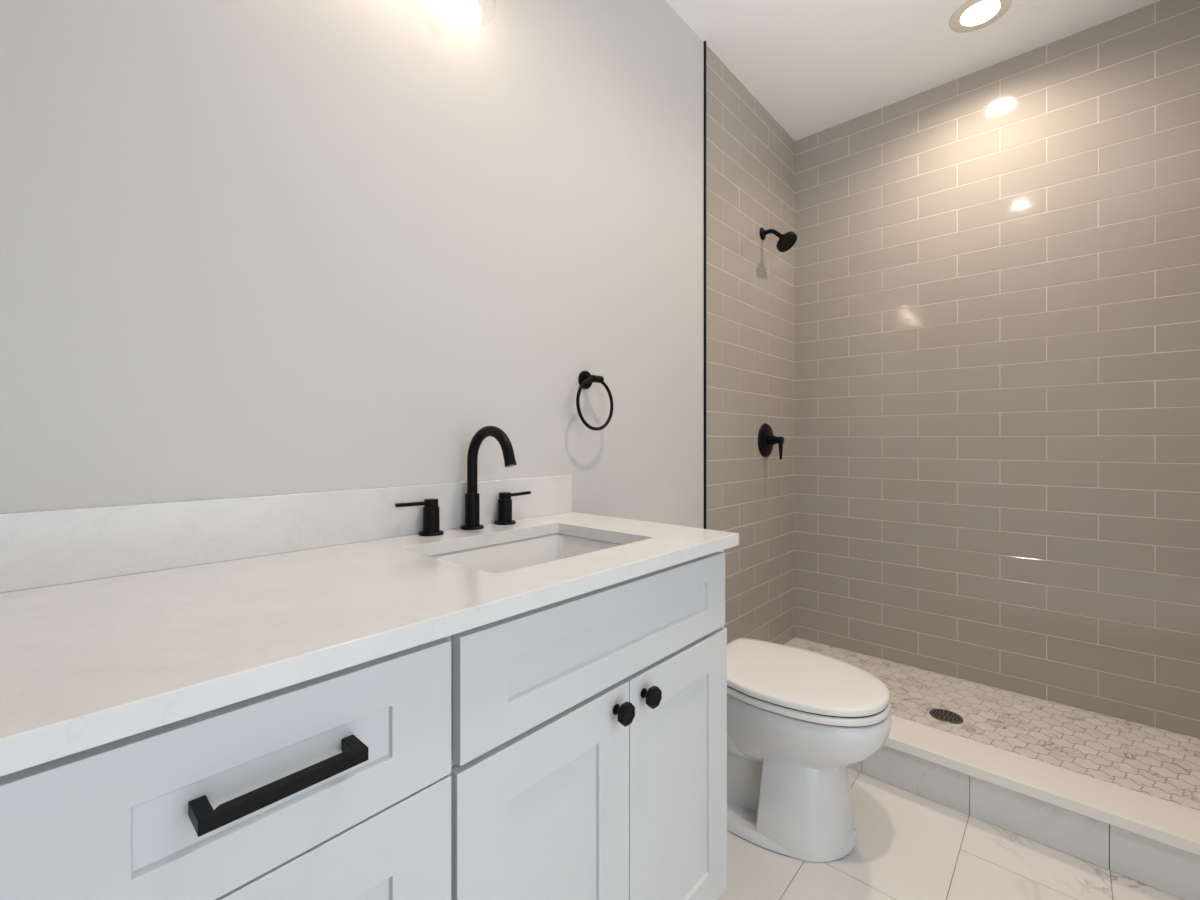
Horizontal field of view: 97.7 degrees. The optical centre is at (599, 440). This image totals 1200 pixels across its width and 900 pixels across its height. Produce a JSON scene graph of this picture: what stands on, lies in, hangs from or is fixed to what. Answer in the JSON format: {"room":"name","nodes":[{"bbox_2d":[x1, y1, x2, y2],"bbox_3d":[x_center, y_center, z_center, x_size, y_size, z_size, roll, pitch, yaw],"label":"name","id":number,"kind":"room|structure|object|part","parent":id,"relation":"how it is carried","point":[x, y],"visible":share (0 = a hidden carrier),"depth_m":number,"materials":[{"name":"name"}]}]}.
{"room":"bathroom","nodes":[
{"label":"bathroom","id":0,"kind":"room"},
{"bbox_2d":[0,0,794,644],"bbox_3d":[-0.305,-0.276,1.426,0.103,2.752,4.216,0,0,42],"label":"wall","id":1,"kind":"structure","parent":0,"point":[248,248],"depth_m":1.18,"materials":[{"name":"white paint"}]},
{"bbox_2d":[0,475,571,592],"bbox_3d":[-0.478,0.158,1.146,0.018,0.110,1.161,0,0,42],"label":"backsplash","id":2,"kind":"structure","parent":1,"relation":"attached to","point":[43,548],"depth_m":0.92,"materials":[{"name":"white stone"}]},
{"bbox_2d":[576,371,612,430],"bbox_3d":[-0.032,-0.125,1.609,0.065,0.188,0.163,0,0,42],"label":"towel ring","id":3,"kind":"object","parent":1,"relation":"attached to","point":[585,379],"visible":1,"depth_m":1.61,"materials":[{"name":"black metal"}]},
{"bbox_3d":[-0.033,-0.191,1.626,0.040,0.057,0.057,0,0,42],"label":"wall plate","id":4,"kind":"part","parent":3,"relation":"part of","materials":[{"name":"black metal"}]},
{"bbox_3d":[-0.010,-0.190,1.605,0.022,0.022,0.042,0,0,42],"label":"post","id":5,"kind":"part","parent":3,"relation":"part of","materials":[{"name":"black metal"}]},
{"bbox_2d":[703,41,703,528],"bbox_3d":[0.425,-0.355,2.166,0.004,2.591,0.004,0,0,42],"label":"trim","id":6,"kind":"structure","parent":1,"relation":"attached to","point":[703,41],"depth_m":2.17,"materials":[{"name":"black metal"}]},
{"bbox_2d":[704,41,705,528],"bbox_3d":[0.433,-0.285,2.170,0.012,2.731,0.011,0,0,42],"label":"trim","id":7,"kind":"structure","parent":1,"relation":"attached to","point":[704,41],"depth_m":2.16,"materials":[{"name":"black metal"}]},
{"bbox_2d":[758,423,783,459],"bbox_3d":[0.855,0.001,2.574,0.092,0.178,0.168,0,0,42],"label":"shower valve","id":8,"kind":"object","parent":1,"relation":"attached to","point":[766,439],"visible":1,"depth_m":2.56,"materials":[{"name":"black metal"}]},
{"bbox_3d":[0.880,0.037,2.552,0.025,0.106,0.025,0,0,42],"label":"lever","id":9,"kind":"part","parent":8,"relation":"part of","materials":[{"name":"black metal"}]},
{"bbox_2d":[760,227,796,251],"bbox_3d":[0.860,-0.978,2.523,0.170,0.141,0.101,0,0,42],"label":"shower","id":10,"kind":"object","parent":1,"relation":"attached to","point":[787,240],"visible":1,"depth_m":2.50,"materials":[{"name":"black metal"}]},
{"bbox_3d":[0.838,-0.999,2.542,0.111,0.066,0.021,0,0,42],"label":"arm","id":11,"kind":"part","parent":10,"relation":"part of","materials":[{"name":"black metal"}]},
{"bbox_2d":[665,0,1159,140],"bbox_3d":[0.457,-1.752,0.743,2.150,0.200,4.216,0,0,42],"label":"ceiling","id":12,"kind":"structure","parent":0,"point":[815,66],"depth_m":2.17,"materials":[{"name":"white paint"}]},
{"bbox_2d":[949,0,1011,32],"bbox_3d":[1.463,-1.660,2.019,0.197,0.028,0.197,0,0,42],"label":"recessed light","id":13,"kind":"object","parent":12,"relation":"in","point":[972,12],"visible":1,"depth_m":2.04,"materials":[{"name":"white plastic"}]},
{"bbox_2d":[717,768,1183,899],"bbox_3d":[0.130,1.125,0.318,2.070,0.050,3.148,0,0,42],"label":"floor","id":14,"kind":"structure","parent":0,"point":[908,846],"depth_m":1.35,"materials":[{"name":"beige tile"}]},
{"bbox_2d":[0,637,450,899],"bbox_3d":[-0.507,0.671,0.695,0.570,0.858,0.400,0,0,42],"label":"base cabinet","id":15,"kind":"object","parent":14,"relation":"on","point":[336,785],"visible":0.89,"depth_m":0.51,"materials":[{"name":"grey paint"}]},
{"bbox_3d":[-0.310,0.333,0.517,0.038,0.014,0.147,0,0,42],"label":"bar pull","id":16,"kind":"part","parent":15,"relation":"part of","materials":[{"name":"black metal"}]},
{"bbox_3d":[-0.325,0.575,0.533,0.019,0.296,0.385,0,0,42],"label":"drawer","id":17,"kind":"part","parent":15,"relation":"part of","materials":[{"name":"white paint"}]},
{"bbox_2d":[447,551,726,899],"bbox_3d":[-0.135,0.671,1.111,0.569,0.858,0.716,0,0,42],"label":"base cabinet","id":18,"kind":"object","parent":14,"relation":"on","point":[589,730],"visible":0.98,"depth_m":0.88,"materials":[{"name":"grey paint"}]},
{"bbox_2d":[0,512,738,776],"bbox_3d":[-0.276,0.226,0.964,0.561,0.028,1.162,0,0,42],"label":"countertop","id":19,"kind":"structure","parent":18,"relation":"on","point":[84,665],"depth_m":0.63,"materials":[{"name":"white stone"}]},
{"bbox_2d":[395,426,530,535],"bbox_3d":[-0.265,0.088,1.228,0.189,0.248,0.377,0,0,42],"label":"faucet","id":20,"kind":"object","parent":19,"relation":"on","point":[431,510],"visible":1,"depth_m":1.26,"materials":[{"name":"black metal"}]},
{"bbox_3d":[-0.416,0.140,1.159,0.009,0.010,0.072,0,0,42],"label":"lever","id":21,"kind":"part","parent":20,"relation":"part of","materials":[{"name":"black metal"}]},
{"bbox_3d":[-0.384,0.172,1.194,0.055,0.080,0.055,0,0,42],"label":"handle","id":22,"kind":"part","parent":20,"relation":"part of","materials":[{"name":"black metal"}]},
{"bbox_3d":[-0.311,0.170,1.276,0.055,0.085,0.055,0,0,42],"label":"spout","id":23,"kind":"part","parent":20,"relation":"part of","materials":[{"name":"black metal"}]},
{"bbox_3d":[-0.256,0.048,1.227,0.174,0.168,0.026,0,0,42],"label":"spout","id":24,"kind":"part","parent":20,"relation":"part of","materials":[{"name":"black metal"}]},
{"bbox_3d":[-0.245,0.172,1.350,0.055,0.080,0.055,0,0,42],"label":"handle","id":25,"kind":"part","parent":20,"relation":"part of","materials":[{"name":"black metal"}]},
{"bbox_3d":[-0.213,0.140,1.386,0.009,0.010,0.072,0,0,42],"label":"lever","id":26,"kind":"part","parent":20,"relation":"part of","materials":[{"name":"black metal"}]},
{"bbox_2d":[431,534,623,573],"bbox_3d":[-0.138,0.308,1.101,0.352,0.134,0.470,0,0,42],"label":"sink","id":27,"kind":"object","parent":19,"relation":"in","point":[514,555],"visible":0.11,"depth_m":1.27,"materials":[{"name":"white ceramic"}]},
{"bbox_3d":[-0.073,0.728,0.814,0.019,0.594,0.354,0,0,42],"label":"door","id":28,"kind":"part","parent":18,"relation":"part of","materials":[{"name":"white paint"}]},
{"bbox_3d":[0.046,0.339,0.947,0.019,0.167,0.702,0,0,42],"label":"false drawer","id":29,"kind":"part","parent":18,"relation":"part of","materials":[{"name":"white paint"}]},
{"bbox_3d":[0.034,0.467,0.907,0.016,0.018,0.018,0,0,42],"label":"knob","id":30,"kind":"part","parent":18,"relation":"part of","materials":[{"name":"black metal"}]},
{"bbox_3d":[0.086,0.467,0.965,0.016,0.018,0.018,0,0,42],"label":"knob","id":31,"kind":"part","parent":18,"relation":"part of","materials":[{"name":"black metal"}]},
{"bbox_3d":[0.166,0.728,1.081,0.019,0.594,0.358,0,0,42],"label":"door","id":32,"kind":"part","parent":18,"relation":"part of","materials":[{"name":"white paint"}]},
{"bbox_2d":[720,550,891,862],"bbox_3d":[0.466,0.739,1.613,0.765,0.722,0.381,0,0,42],"label":"toilet","id":33,"kind":"object","parent":14,"relation":"on","point":[797,717],"visible":0.7,"depth_m":1.40,"materials":[{"name":"white ceramic"}]},
{"bbox_3d":[0.563,0.676,1.526,0.492,0.024,0.381,0,0,42],"label":"lid","id":34,"kind":"part","parent":33,"relation":"part of","materials":[{"name":"white plastic"}]},
{"bbox_3d":[0.553,0.702,1.535,0.524,0.020,0.377,0,0,42],"label":"seat","id":35,"kind":"part","parent":33,"relation":"part of","materials":[{"name":"white plastic"}]},
{"bbox_3d":[0.534,0.808,1.552,0.583,0.184,0.364,0,0,42],"label":"bowl","id":36,"kind":"part","parent":33,"relation":"part of","materials":[{"name":"white ceramic"}]},
{"bbox_2d":[847,715,1199,899],"bbox_3d":[1.182,1.024,1.551,1.950,0.153,0.165,0,0,42],"label":"shower curb","id":37,"kind":"object","parent":14,"relation":"on","point":[1154,842],"visible":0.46,"depth_m":1.43,"materials":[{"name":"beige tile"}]},
{"bbox_2d":[785,637,1199,810],"bbox_3d":[1.531,1.115,1.880,2.070,0.070,0.988,0,0,42],"label":"floor","id":38,"kind":"structure","parent":0,"point":[1155,762],"depth_m":1.96,"materials":[{"name":"grey tile"}]},
{"bbox_2d":[929,709,963,723],"bbox_3d":[1.357,1.078,2.055,0.112,0.004,0.112,0,0,42],"label":"shower drain","id":39,"kind":"object","parent":38,"relation":"on","point":[946,716],"visible":1,"depth_m":2.05,"materials":[{"name":"black metal"}]},
{"bbox_2d":[795,0,1199,738],"bbox_3d":[1.831,-0.276,2.274,2.150,2.752,0.101,0,0,42],"label":"wall","id":40,"kind":"structure","parent":0,"point":[997,266],"depth_m":2.24,"materials":[{"name":"beige tile"}]}
]}

